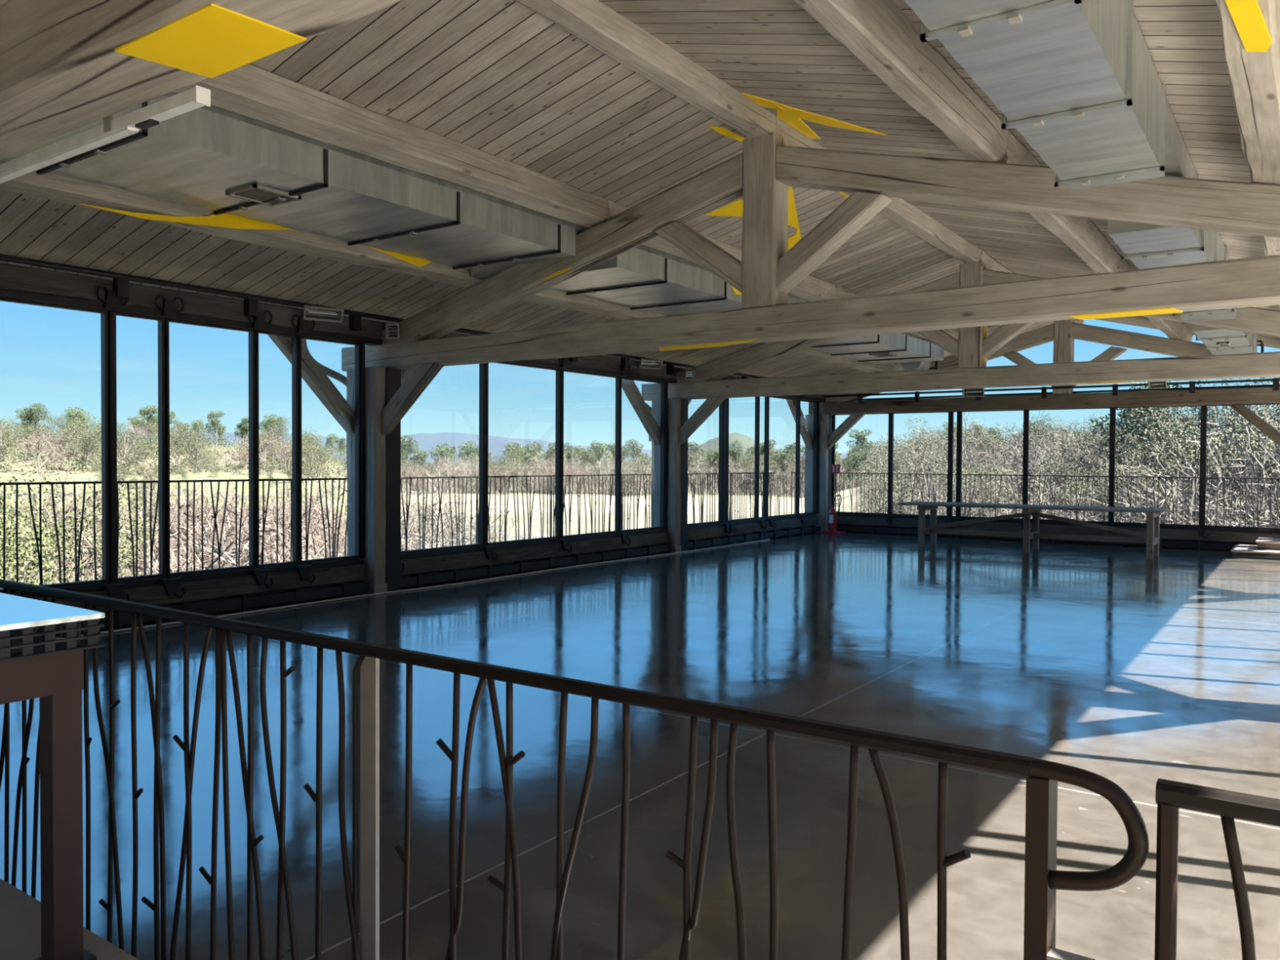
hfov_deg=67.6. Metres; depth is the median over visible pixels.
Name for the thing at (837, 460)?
scrub oak
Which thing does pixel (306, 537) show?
terrace railing
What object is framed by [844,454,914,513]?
scrub oak
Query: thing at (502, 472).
bare tree
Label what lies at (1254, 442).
scrub oak
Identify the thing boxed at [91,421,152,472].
scrub oak
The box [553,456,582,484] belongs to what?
bare tree
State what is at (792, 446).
pine tree
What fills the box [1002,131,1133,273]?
beam
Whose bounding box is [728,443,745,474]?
pine tree
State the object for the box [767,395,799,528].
window
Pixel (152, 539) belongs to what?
terrace railing
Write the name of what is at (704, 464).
bare tree
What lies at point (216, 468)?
scrub oak
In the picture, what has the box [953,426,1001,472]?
scrub oak
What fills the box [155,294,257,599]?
window
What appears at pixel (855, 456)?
pine tree
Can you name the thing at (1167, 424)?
scrub oak
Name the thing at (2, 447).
scrub oak
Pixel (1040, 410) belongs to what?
bare tree
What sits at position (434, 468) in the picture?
bare tree
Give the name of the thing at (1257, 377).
scrub oak
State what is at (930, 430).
scrub oak
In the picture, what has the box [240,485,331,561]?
bare tree
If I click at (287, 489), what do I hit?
bare tree
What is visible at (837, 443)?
pine tree
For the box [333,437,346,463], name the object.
pine tree
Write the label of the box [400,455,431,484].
bare tree
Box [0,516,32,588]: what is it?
bush
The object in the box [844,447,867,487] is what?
pine tree
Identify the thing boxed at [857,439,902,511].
scrub oak
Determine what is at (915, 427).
bare tree
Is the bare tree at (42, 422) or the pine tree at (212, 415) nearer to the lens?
the bare tree at (42, 422)
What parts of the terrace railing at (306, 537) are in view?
rail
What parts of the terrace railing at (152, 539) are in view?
rail post, rail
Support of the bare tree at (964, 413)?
on the ground
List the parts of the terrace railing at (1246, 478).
rail post, rail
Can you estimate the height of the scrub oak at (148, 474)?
1.776 m
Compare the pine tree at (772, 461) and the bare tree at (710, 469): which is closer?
the bare tree at (710, 469)
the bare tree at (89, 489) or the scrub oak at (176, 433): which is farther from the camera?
the scrub oak at (176, 433)
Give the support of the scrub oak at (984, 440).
on the ground
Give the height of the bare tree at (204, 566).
4.796 m
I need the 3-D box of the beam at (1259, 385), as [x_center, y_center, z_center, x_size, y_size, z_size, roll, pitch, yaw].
[8.357,-2.540,18.833,9.740,1.670,0.060,1,1,35]
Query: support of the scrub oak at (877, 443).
on the ground
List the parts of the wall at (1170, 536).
panel, sill rail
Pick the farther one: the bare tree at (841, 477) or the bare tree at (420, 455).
the bare tree at (420, 455)
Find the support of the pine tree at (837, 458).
on the ground
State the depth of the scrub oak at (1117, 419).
91.36 m
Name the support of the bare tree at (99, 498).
on the ground
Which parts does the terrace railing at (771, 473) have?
rail post, rail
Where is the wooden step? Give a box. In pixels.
[1231,537,1279,559]
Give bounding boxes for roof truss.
[0,0,401,159]
[341,133,1279,371]
[641,262,1279,400]
[808,319,1279,414]
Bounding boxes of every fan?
[900,360,937,370]
[1220,340,1263,379]
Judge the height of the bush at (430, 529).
5.890 m
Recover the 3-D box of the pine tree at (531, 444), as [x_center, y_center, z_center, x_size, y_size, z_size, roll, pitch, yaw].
[-28.551,-4.948,259.434,6.375,11.406,6.279,0,1,-8]
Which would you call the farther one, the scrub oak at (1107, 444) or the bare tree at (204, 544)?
the scrub oak at (1107, 444)
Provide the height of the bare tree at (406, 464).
6.522 m
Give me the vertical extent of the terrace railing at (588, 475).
1.308 m
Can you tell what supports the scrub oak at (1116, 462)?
on the ground
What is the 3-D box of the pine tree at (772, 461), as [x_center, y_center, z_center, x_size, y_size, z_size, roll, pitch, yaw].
[28.974,-1.420,221.472,4.692,8.675,5.407,1,1,15]
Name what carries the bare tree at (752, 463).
on the ground
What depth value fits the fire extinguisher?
20.89 m
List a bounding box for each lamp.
[302,304,343,322]
[386,323,399,338]
[638,356,662,369]
[684,369,694,379]
[962,387,984,397]
[1147,381,1167,389]
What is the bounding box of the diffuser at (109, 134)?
[0,126,138,183]
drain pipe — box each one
[302,338,346,386]
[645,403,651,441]
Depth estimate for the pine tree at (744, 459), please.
215.67 m
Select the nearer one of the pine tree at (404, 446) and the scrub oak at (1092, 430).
the scrub oak at (1092, 430)
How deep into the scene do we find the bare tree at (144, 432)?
141.15 m
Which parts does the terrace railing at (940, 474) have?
rail post, rail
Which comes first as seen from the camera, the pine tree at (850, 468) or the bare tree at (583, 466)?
the pine tree at (850, 468)
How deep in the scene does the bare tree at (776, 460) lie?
194.51 m
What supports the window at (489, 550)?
in the wall at (237, 589)
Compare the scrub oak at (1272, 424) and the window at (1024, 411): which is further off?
the scrub oak at (1272, 424)
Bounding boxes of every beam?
[0,84,210,183]
[0,160,484,288]
[0,253,825,402]
[173,63,610,228]
[515,0,776,137]
[521,288,759,346]
[606,199,857,301]
[776,116,981,263]
[790,348,905,372]
[794,0,1009,162]
[853,384,1279,400]
[857,293,958,340]
[980,250,1083,324]
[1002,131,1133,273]
[1146,316,1193,342]
[1215,0,1279,184]
[1263,235,1279,311]
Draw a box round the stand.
[822,463,845,533]
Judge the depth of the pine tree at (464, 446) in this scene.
252.39 m
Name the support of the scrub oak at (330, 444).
on the ground
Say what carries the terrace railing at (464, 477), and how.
on the floor
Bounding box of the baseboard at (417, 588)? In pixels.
[55,538,769,639]
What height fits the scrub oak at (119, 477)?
1.880 m
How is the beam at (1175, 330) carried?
on the roof truss at (1064, 333)
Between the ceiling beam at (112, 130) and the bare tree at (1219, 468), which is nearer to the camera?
the ceiling beam at (112, 130)
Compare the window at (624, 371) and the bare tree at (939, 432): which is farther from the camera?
the bare tree at (939, 432)
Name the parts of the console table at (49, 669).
leg, foot plate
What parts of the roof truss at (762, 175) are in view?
king post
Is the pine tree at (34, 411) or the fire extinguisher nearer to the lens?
the fire extinguisher
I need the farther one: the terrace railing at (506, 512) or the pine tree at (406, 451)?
the pine tree at (406, 451)
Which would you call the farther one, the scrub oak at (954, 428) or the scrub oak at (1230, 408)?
the scrub oak at (954, 428)
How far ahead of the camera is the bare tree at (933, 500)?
31.44 m
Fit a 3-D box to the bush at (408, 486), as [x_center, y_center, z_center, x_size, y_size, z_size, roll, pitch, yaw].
[-11.573,3.045,48.138,4.606,6.066,6.216,-1,1,-39]
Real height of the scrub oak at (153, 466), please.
1.539 m
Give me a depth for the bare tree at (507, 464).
196.51 m
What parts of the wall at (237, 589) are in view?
sill rail, panel, sill rail, sill rail, panel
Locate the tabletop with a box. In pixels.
[0,592,104,631]
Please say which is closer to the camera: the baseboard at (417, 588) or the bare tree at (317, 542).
the baseboard at (417, 588)
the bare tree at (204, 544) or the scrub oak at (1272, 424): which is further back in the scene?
the scrub oak at (1272, 424)
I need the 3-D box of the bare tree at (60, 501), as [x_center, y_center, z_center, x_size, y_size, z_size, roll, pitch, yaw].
[-22.141,3.055,38.927,4.537,4.874,4.302,1,1,33]
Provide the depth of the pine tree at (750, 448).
249.26 m
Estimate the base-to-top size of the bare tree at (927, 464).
4.792 m
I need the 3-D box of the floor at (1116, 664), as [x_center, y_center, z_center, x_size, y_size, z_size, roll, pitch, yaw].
[2.933,1.471,11.200,10.640,0.250,19.230,1,1,35]
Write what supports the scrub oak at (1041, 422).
on the ground
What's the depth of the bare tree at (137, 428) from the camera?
172.16 m
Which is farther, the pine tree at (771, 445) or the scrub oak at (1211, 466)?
the pine tree at (771, 445)
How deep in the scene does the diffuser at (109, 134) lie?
3.25 m
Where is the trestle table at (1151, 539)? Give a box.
[897,501,1168,559]
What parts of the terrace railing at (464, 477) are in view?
rail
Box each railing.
[0,480,143,585]
[0,578,1149,959]
[142,479,248,575]
[258,477,346,564]
[400,475,476,551]
[475,475,551,543]
[549,474,622,537]
[621,473,651,529]
[687,472,730,523]
[729,472,764,519]
[762,471,789,516]
[791,471,860,514]
[860,472,938,515]
[938,473,1022,518]
[1028,475,1121,521]
[1121,475,1228,525]
[1154,778,1279,959]
[1228,477,1279,528]
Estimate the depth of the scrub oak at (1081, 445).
60.18 m
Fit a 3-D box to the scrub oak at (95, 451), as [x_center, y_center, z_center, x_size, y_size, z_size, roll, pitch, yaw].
[-74.403,-4.575,130.116,5.250,5.804,5.904,0,1,3]
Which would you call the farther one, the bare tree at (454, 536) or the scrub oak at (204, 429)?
the scrub oak at (204, 429)
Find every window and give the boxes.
[0,297,111,592]
[96,285,167,600]
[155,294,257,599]
[247,310,300,588]
[291,314,360,583]
[400,363,485,573]
[484,361,561,561]
[559,357,621,552]
[619,362,665,546]
[687,401,723,537]
[722,377,732,533]
[727,396,759,533]
[757,396,768,529]
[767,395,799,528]
[798,395,817,524]
[831,413,890,515]
[884,411,951,524]
[943,411,959,528]
[951,409,1026,528]
[1018,407,1112,528]
[1105,404,1204,534]
[1195,403,1279,538]
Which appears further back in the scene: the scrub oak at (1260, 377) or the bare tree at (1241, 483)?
the scrub oak at (1260, 377)
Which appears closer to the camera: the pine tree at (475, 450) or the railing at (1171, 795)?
the railing at (1171, 795)
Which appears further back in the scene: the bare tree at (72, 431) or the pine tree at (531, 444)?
the pine tree at (531, 444)
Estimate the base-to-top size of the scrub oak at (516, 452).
8.788 m
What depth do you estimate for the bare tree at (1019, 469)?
44.46 m
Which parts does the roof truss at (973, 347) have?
king post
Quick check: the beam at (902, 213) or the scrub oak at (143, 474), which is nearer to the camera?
the beam at (902, 213)
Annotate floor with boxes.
[0,530,1279,959]
[0,878,138,959]
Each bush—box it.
[0,466,158,585]
[0,480,92,585]
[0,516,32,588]
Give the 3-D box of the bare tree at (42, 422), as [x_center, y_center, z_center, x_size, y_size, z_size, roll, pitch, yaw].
[-91.125,-6.143,147.107,5.018,5.862,4.991,1,1,36]
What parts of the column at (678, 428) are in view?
shoe plate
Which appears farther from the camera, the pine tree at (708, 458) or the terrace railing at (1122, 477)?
the pine tree at (708, 458)
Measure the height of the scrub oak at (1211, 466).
5.051 m
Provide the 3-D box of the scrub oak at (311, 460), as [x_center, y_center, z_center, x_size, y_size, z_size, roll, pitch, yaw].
[-40.454,-2.547,117.594,5.622,5.763,5.365,1,1,34]
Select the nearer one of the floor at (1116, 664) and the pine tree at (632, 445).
the floor at (1116, 664)
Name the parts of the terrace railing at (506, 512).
rail post, rail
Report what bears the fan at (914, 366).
hanging from the ceiling
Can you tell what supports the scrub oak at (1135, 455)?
on the ground
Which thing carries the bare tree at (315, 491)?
on the ground
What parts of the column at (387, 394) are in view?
shoe plate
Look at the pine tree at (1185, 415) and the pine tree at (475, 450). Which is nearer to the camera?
the pine tree at (1185, 415)
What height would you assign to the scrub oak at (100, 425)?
5.994 m
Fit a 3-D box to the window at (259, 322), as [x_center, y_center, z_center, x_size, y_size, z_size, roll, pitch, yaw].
[-3.880,-0.322,10.135,0.217,2.912,0.686,1,1,35]
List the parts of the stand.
plate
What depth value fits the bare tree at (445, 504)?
40.12 m
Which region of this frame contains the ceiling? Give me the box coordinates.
[0,0,1279,378]
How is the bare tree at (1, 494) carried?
on the ground
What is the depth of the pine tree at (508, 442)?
235.62 m
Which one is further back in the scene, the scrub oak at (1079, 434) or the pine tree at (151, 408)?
the pine tree at (151, 408)
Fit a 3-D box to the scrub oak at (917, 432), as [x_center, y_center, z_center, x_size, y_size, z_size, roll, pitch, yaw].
[24.158,-1.304,80.207,5.390,5.867,4.401,1,1,40]
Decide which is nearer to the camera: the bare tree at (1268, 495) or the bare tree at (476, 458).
the bare tree at (1268, 495)
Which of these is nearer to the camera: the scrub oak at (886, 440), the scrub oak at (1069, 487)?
the scrub oak at (1069, 487)
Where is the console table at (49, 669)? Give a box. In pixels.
[0,592,105,959]
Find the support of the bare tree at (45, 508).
on the ground
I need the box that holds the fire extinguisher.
[828,494,841,531]
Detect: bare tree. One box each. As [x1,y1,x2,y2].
[0,425,10,435]
[0,478,100,578]
[0,493,85,583]
[0,503,67,567]
[2,486,142,582]
[2,527,120,581]
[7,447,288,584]
[7,479,101,563]
[8,430,73,473]
[8,484,102,573]
[8,547,88,583]
[19,475,101,541]
[31,422,62,456]
[31,501,148,580]
[32,426,89,468]
[51,505,246,581]
[53,504,198,582]
[78,490,208,577]
[83,466,204,573]
[117,421,155,459]
[118,514,226,577]
[119,421,151,445]
[120,479,231,571]
[120,484,276,573]
[120,494,175,553]
[120,497,173,541]
[121,532,269,577]
[123,481,248,563]
[134,517,230,573]
[138,477,248,564]
[146,532,328,574]
[147,478,225,516]
[147,525,281,570]
[152,502,248,565]
[169,482,346,567]
[188,475,346,564]
[189,444,217,472]
[218,485,286,549]
[220,494,286,563]
[224,501,345,564]
[226,441,248,469]
[234,428,280,473]
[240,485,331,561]
[244,520,347,564]
[259,474,342,551]
[266,472,346,543]
[268,440,292,472]
[270,439,292,470]
[275,503,347,559]
[278,503,426,559]
[302,491,346,557]
[303,492,346,558]
[340,514,428,555]
[341,494,425,538]
[346,468,475,551]
[400,453,417,487]
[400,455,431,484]
[400,462,415,484]
[400,464,423,487]
[400,466,455,547]
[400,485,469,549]
[400,485,475,546]
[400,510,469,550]
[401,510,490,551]
[401,536,463,551]
[403,458,435,494]
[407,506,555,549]
[411,488,526,547]
[415,463,436,484]
[426,457,466,494]
[426,484,509,545]
[428,454,463,485]
[428,459,461,493]
[433,451,467,493]
[442,451,479,485]
[454,458,479,493]
[455,463,479,493]
[458,457,479,493]
[476,454,509,493]
[488,466,519,492]
[493,464,511,488]
[502,461,529,492]
[514,459,550,493]
[518,446,548,491]
[519,464,534,488]
[521,461,546,484]
[533,452,564,483]
[533,462,551,489]
[539,457,568,493]
[545,461,577,488]
[548,462,582,494]
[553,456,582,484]
[563,451,584,493]
[565,454,593,493]
[578,462,595,489]
[582,454,615,494]
[582,466,604,488]
[596,459,613,484]
[600,448,633,481]
[621,466,632,488]
[626,453,650,493]
[628,468,651,495]
[643,464,651,481]
[687,463,717,495]
[688,444,717,491]
[701,454,718,493]
[728,459,754,493]
[728,463,754,494]
[731,455,764,494]
[759,454,791,494]
[768,459,793,495]
[769,454,804,497]
[784,454,804,484]
[835,454,865,488]
[835,458,859,490]
[848,440,933,514]
[848,452,874,475]
[868,426,955,479]
[871,448,897,479]
[875,464,955,512]
[878,449,947,501]
[893,470,979,515]
[897,448,1015,518]
[911,499,943,515]
[914,460,980,501]
[927,413,993,458]
[933,431,982,462]
[942,431,1009,491]
[942,432,997,462]
[962,424,1020,497]
[963,422,1045,509]
[967,439,1022,513]
[968,426,1039,481]
[975,433,1060,510]
[979,469,1053,515]
[986,430,1057,496]
[986,484,1098,520]
[991,431,1096,513]
[991,432,1075,501]
[1005,472,1132,521]
[1018,409,1079,468]
[1021,439,1115,515]
[1046,501,1146,520]
[1048,437,1125,484]
[1049,418,1095,464]
[1051,424,1086,462]
[1061,428,1120,479]
[1065,427,1106,465]
[1068,427,1142,498]
[1084,487,1152,522]
[1087,427,1256,526]
[1093,473,1213,524]
[1096,381,1279,527]
[1096,444,1235,525]
[1101,435,1275,525]
[1101,467,1257,524]
[1115,471,1208,520]
[1131,473,1241,524]
[1161,446,1279,524]
[1177,450,1279,528]
[1190,480,1279,527]
[1198,483,1275,526]
[1208,489,1279,527]
[1209,440,1279,527]
[1219,475,1279,527]
[1239,448,1279,525]
[1261,460,1279,516]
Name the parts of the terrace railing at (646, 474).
rail post, rail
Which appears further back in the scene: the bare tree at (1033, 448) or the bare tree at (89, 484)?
the bare tree at (1033, 448)
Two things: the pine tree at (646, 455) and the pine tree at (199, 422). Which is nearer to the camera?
the pine tree at (199, 422)
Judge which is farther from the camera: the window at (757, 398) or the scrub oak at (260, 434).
the scrub oak at (260, 434)
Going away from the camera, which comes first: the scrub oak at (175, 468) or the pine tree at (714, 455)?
the scrub oak at (175, 468)
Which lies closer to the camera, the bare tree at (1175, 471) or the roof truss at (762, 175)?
the roof truss at (762, 175)
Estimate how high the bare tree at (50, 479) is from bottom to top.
5.623 m
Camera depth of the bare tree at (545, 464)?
192.69 m
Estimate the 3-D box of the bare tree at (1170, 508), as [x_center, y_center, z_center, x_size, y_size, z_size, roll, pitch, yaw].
[15.683,2.474,25.656,5.832,7.996,6.762,-1,1,-37]
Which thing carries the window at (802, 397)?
in the wall at (237, 589)
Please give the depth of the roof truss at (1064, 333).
18.60 m
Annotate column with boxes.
[267,334,444,593]
[622,378,726,552]
[786,399,865,531]
[1230,404,1279,445]
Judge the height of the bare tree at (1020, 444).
6.682 m
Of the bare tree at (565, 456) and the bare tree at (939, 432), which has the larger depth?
the bare tree at (565, 456)
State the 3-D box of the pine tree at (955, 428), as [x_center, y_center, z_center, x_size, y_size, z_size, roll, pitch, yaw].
[39.437,-3.673,119.335,4.646,6.539,3.371,0,1,-10]
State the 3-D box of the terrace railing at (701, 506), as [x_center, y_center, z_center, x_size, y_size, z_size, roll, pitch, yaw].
[1.451,0.502,20.912,0.045,1.308,2.100,1,1,35]
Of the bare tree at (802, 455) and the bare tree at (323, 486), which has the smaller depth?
the bare tree at (323, 486)
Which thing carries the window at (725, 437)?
in the wall at (237, 589)
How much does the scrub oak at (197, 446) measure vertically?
5.348 m
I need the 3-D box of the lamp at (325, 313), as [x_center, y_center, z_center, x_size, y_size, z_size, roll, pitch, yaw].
[-3.480,-1.832,10.437,0.420,0.204,0.245,0,1,-36]
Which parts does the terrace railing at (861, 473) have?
rail post, rail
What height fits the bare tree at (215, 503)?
4.753 m
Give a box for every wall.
[2,513,820,636]
[836,512,1279,550]
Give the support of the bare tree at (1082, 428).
on the ground
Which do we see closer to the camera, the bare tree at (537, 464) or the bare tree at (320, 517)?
the bare tree at (320, 517)
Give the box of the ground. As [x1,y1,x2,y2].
[0,431,1255,583]
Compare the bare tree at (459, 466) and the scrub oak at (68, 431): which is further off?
the bare tree at (459, 466)
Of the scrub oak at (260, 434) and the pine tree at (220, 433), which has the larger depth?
the pine tree at (220, 433)
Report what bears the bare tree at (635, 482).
on the ground
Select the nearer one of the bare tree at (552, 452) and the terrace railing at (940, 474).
the terrace railing at (940, 474)
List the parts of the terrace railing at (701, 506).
rail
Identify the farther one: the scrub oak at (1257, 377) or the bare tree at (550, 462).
the bare tree at (550, 462)
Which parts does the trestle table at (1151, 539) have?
leg, leg rail, leg, leg, leg rail, leg, leg, leg rail, leg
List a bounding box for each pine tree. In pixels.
[13,408,41,432]
[20,402,52,436]
[59,406,92,444]
[125,416,147,439]
[133,404,158,440]
[149,407,179,435]
[175,421,188,437]
[189,419,204,437]
[204,409,225,445]
[212,424,226,444]
[234,422,248,443]
[237,416,248,439]
[258,419,271,435]
[260,413,287,445]
[324,433,340,455]
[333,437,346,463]
[400,434,419,471]
[400,449,411,473]
[408,449,427,475]
[409,450,434,487]
[428,446,452,476]
[431,447,456,479]
[433,442,459,483]
[455,440,476,466]
[458,448,473,471]
[463,444,479,479]
[471,449,492,470]
[502,442,525,471]
[503,442,529,479]
[519,446,539,475]
[525,440,545,468]
[533,451,548,481]
[544,441,572,473]
[564,446,586,482]
[569,444,589,480]
[570,449,594,488]
[578,445,599,484]
[582,440,613,480]
[603,442,615,483]
[608,445,635,471]
[622,439,645,471]
[636,453,650,466]
[637,456,651,487]
[688,440,705,482]
[688,453,709,479]
[693,450,710,475]
[697,452,717,469]
[706,448,718,475]
[728,440,740,475]
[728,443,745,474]
[728,445,746,474]
[737,453,761,478]
[746,444,763,483]
[753,439,777,471]
[759,455,773,480]
[770,448,795,483]
[781,442,801,467]
[800,444,804,474]
[835,441,841,466]
[835,457,848,486]
[843,457,857,491]
[844,428,875,452]
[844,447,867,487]
[846,448,874,491]
[942,421,968,436]
[945,426,974,450]
[966,422,991,453]
[985,426,1002,451]
[1018,420,1042,438]
[1031,423,1053,453]
[1048,426,1067,439]
[1179,413,1197,431]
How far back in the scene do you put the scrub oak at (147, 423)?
174.35 m
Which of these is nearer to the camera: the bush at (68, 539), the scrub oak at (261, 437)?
the bush at (68, 539)
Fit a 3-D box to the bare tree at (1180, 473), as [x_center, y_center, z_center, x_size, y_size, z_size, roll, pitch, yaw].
[21.659,2.340,39.780,5.420,5.531,4.446,1,1,15]
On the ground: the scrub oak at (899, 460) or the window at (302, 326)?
the scrub oak at (899, 460)
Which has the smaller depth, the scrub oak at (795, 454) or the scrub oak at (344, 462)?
the scrub oak at (344, 462)
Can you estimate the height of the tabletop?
0.012 m
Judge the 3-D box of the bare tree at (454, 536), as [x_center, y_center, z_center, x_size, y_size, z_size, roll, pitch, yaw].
[-6.521,3.986,29.265,5.768,4.884,4.079,1,1,12]
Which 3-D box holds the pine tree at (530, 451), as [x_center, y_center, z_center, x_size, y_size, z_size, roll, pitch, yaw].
[-25.420,-2.880,221.472,5.407,9.635,5.746,0,1,-30]
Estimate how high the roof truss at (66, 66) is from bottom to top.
1.778 m
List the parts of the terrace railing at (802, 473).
rail post, rail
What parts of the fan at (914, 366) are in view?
fan frame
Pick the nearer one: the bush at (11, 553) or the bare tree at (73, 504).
the bush at (11, 553)
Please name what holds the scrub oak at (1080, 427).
on the ground
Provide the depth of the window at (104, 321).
8.76 m
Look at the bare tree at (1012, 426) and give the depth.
69.66 m
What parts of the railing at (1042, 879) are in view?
post rod, flat post, rail, post, latch plate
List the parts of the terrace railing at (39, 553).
rail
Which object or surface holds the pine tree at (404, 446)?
on the ground
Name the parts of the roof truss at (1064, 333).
king post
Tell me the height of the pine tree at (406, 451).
8.471 m
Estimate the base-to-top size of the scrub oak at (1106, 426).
5.691 m
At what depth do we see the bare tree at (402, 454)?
201.05 m
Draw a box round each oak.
[0,415,18,457]
[0,424,29,467]
[5,421,31,447]
[13,417,66,459]
[13,424,44,453]
[42,408,81,445]
[42,416,88,454]
[57,425,81,447]
[61,415,101,462]
[61,418,101,470]
[73,425,101,464]
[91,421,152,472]
[93,462,101,472]
[93,463,101,475]
[95,425,133,462]
[116,442,155,475]
[116,465,135,484]
[116,471,133,490]
[128,473,141,488]
[130,490,148,505]
[135,462,146,475]
[136,417,171,448]
[138,474,151,486]
[139,418,189,453]
[145,468,158,485]
[151,422,198,468]
[152,464,158,477]
[157,433,179,457]
[169,464,182,475]
[170,421,213,467]
[173,428,222,472]
[174,482,186,494]
[176,466,189,479]
[191,459,204,474]
[208,465,223,476]
[230,463,242,475]
[231,430,269,468]
[247,434,275,461]
[258,415,290,449]
[258,430,291,468]
[258,461,266,475]
[265,461,278,477]
[267,473,279,486]
[274,427,317,469]
[281,464,292,482]
[288,435,334,478]
[291,436,342,478]
[302,433,322,457]
[302,444,332,475]
[302,468,315,483]
[304,433,324,455]
[323,484,335,500]
[333,447,346,480]
[339,462,346,476]
[450,453,478,486]
[474,453,516,491]
[492,457,525,488]
[493,449,533,487]
[497,452,524,482]
[567,455,604,488]
[595,460,631,488]
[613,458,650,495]
[701,454,732,491]
[736,453,774,493]
[740,456,773,490]
[761,447,795,486]
[786,453,804,488]
[835,460,844,490]
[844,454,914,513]
[849,440,945,513]
[855,443,897,502]
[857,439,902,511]
[862,429,969,513]
[862,438,904,492]
[864,434,921,511]
[865,449,916,511]
[866,428,945,504]
[867,440,898,472]
[884,450,976,515]
[893,416,942,467]
[893,444,964,514]
[898,428,978,502]
[900,442,1005,515]
[906,431,941,458]
[919,442,994,516]
[920,430,947,447]
[928,449,1009,516]
[929,457,1020,516]
[930,466,1006,517]
[934,427,991,494]
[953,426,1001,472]
[967,421,1034,510]
[972,427,998,469]
[975,466,1066,518]
[979,426,1022,462]
[1001,432,1056,494]
[1017,414,1079,485]
[1017,422,1062,466]
[1029,414,1084,460]
[1031,431,1109,502]
[1031,444,1116,521]
[1038,466,1127,519]
[1041,445,1178,521]
[1043,430,1100,501]
[1044,420,1080,443]
[1048,467,1127,521]
[1051,425,1154,521]
[1053,456,1108,515]
[1064,411,1126,471]
[1066,426,1093,455]
[1086,426,1125,472]
[1088,381,1211,502]
[1093,422,1190,522]
[1100,377,1279,521]
[1102,418,1131,463]
[1106,426,1139,502]
[1120,435,1191,521]
[1128,404,1277,522]
[1149,404,1279,526]
[1166,466,1238,512]
[1173,442,1278,524]
[1185,404,1279,498]
[1211,406,1279,526]
[1224,377,1279,456]
[1226,377,1279,481]
[1248,418,1279,492]
[1262,448,1279,499]
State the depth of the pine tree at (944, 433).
134.83 m
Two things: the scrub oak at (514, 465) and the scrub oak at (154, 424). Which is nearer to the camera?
the scrub oak at (154, 424)
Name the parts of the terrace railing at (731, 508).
rail post, rail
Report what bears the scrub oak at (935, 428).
on the ground
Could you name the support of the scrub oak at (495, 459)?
on the ground
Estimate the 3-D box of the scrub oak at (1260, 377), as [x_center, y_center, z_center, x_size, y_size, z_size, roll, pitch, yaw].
[40.001,-2.016,57.192,8.972,9.290,8.375,1,1,35]
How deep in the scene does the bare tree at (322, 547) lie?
20.46 m
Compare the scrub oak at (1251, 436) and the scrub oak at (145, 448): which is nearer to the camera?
the scrub oak at (1251, 436)
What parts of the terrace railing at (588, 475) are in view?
rail post, rail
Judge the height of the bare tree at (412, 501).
5.894 m
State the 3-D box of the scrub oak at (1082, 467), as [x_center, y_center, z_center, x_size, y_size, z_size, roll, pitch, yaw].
[22.099,1.847,46.732,5.196,5.005,4.547,0,1,-14]
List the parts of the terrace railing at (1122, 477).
rail post, rail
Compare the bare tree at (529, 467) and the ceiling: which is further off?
the bare tree at (529, 467)
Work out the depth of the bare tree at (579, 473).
192.33 m
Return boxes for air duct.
[0,91,943,364]
[903,0,1257,355]
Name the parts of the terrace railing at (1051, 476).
rail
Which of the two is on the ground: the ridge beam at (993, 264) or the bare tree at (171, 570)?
the bare tree at (171, 570)
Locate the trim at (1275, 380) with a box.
[824,377,1279,413]
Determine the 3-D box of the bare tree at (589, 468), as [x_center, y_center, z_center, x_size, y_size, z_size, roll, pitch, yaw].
[-12.501,-0.617,210.710,6.740,6.914,7.187,0,1,-15]
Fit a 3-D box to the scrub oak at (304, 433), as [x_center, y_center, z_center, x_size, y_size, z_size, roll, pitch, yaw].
[-59.262,-6.173,171.513,5.298,4.808,5.056,0,1,8]
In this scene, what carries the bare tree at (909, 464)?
on the ground
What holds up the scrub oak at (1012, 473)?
on the ground
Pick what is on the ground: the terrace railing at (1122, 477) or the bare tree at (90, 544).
the bare tree at (90, 544)
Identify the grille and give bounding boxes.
[225,183,301,206]
[869,352,896,356]
[1216,342,1230,346]
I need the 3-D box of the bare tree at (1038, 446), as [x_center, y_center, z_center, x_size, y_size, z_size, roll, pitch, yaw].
[23.268,0.205,54.588,6.541,6.034,4.883,0,1,-33]
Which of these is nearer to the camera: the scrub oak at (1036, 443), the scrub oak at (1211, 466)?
the scrub oak at (1211, 466)
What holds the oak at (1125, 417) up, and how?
on the ground
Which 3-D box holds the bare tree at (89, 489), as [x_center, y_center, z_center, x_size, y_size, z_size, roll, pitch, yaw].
[-27.836,2.512,45.636,4.548,5.796,4.557,1,1,30]
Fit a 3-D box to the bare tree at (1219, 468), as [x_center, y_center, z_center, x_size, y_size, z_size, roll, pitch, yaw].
[23.152,2.171,40.321,6.594,5.581,4.889,0,1,-19]
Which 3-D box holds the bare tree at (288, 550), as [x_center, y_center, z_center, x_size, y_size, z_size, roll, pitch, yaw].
[-7.432,3.462,17.650,4.618,5.262,4.646,0,1,6]

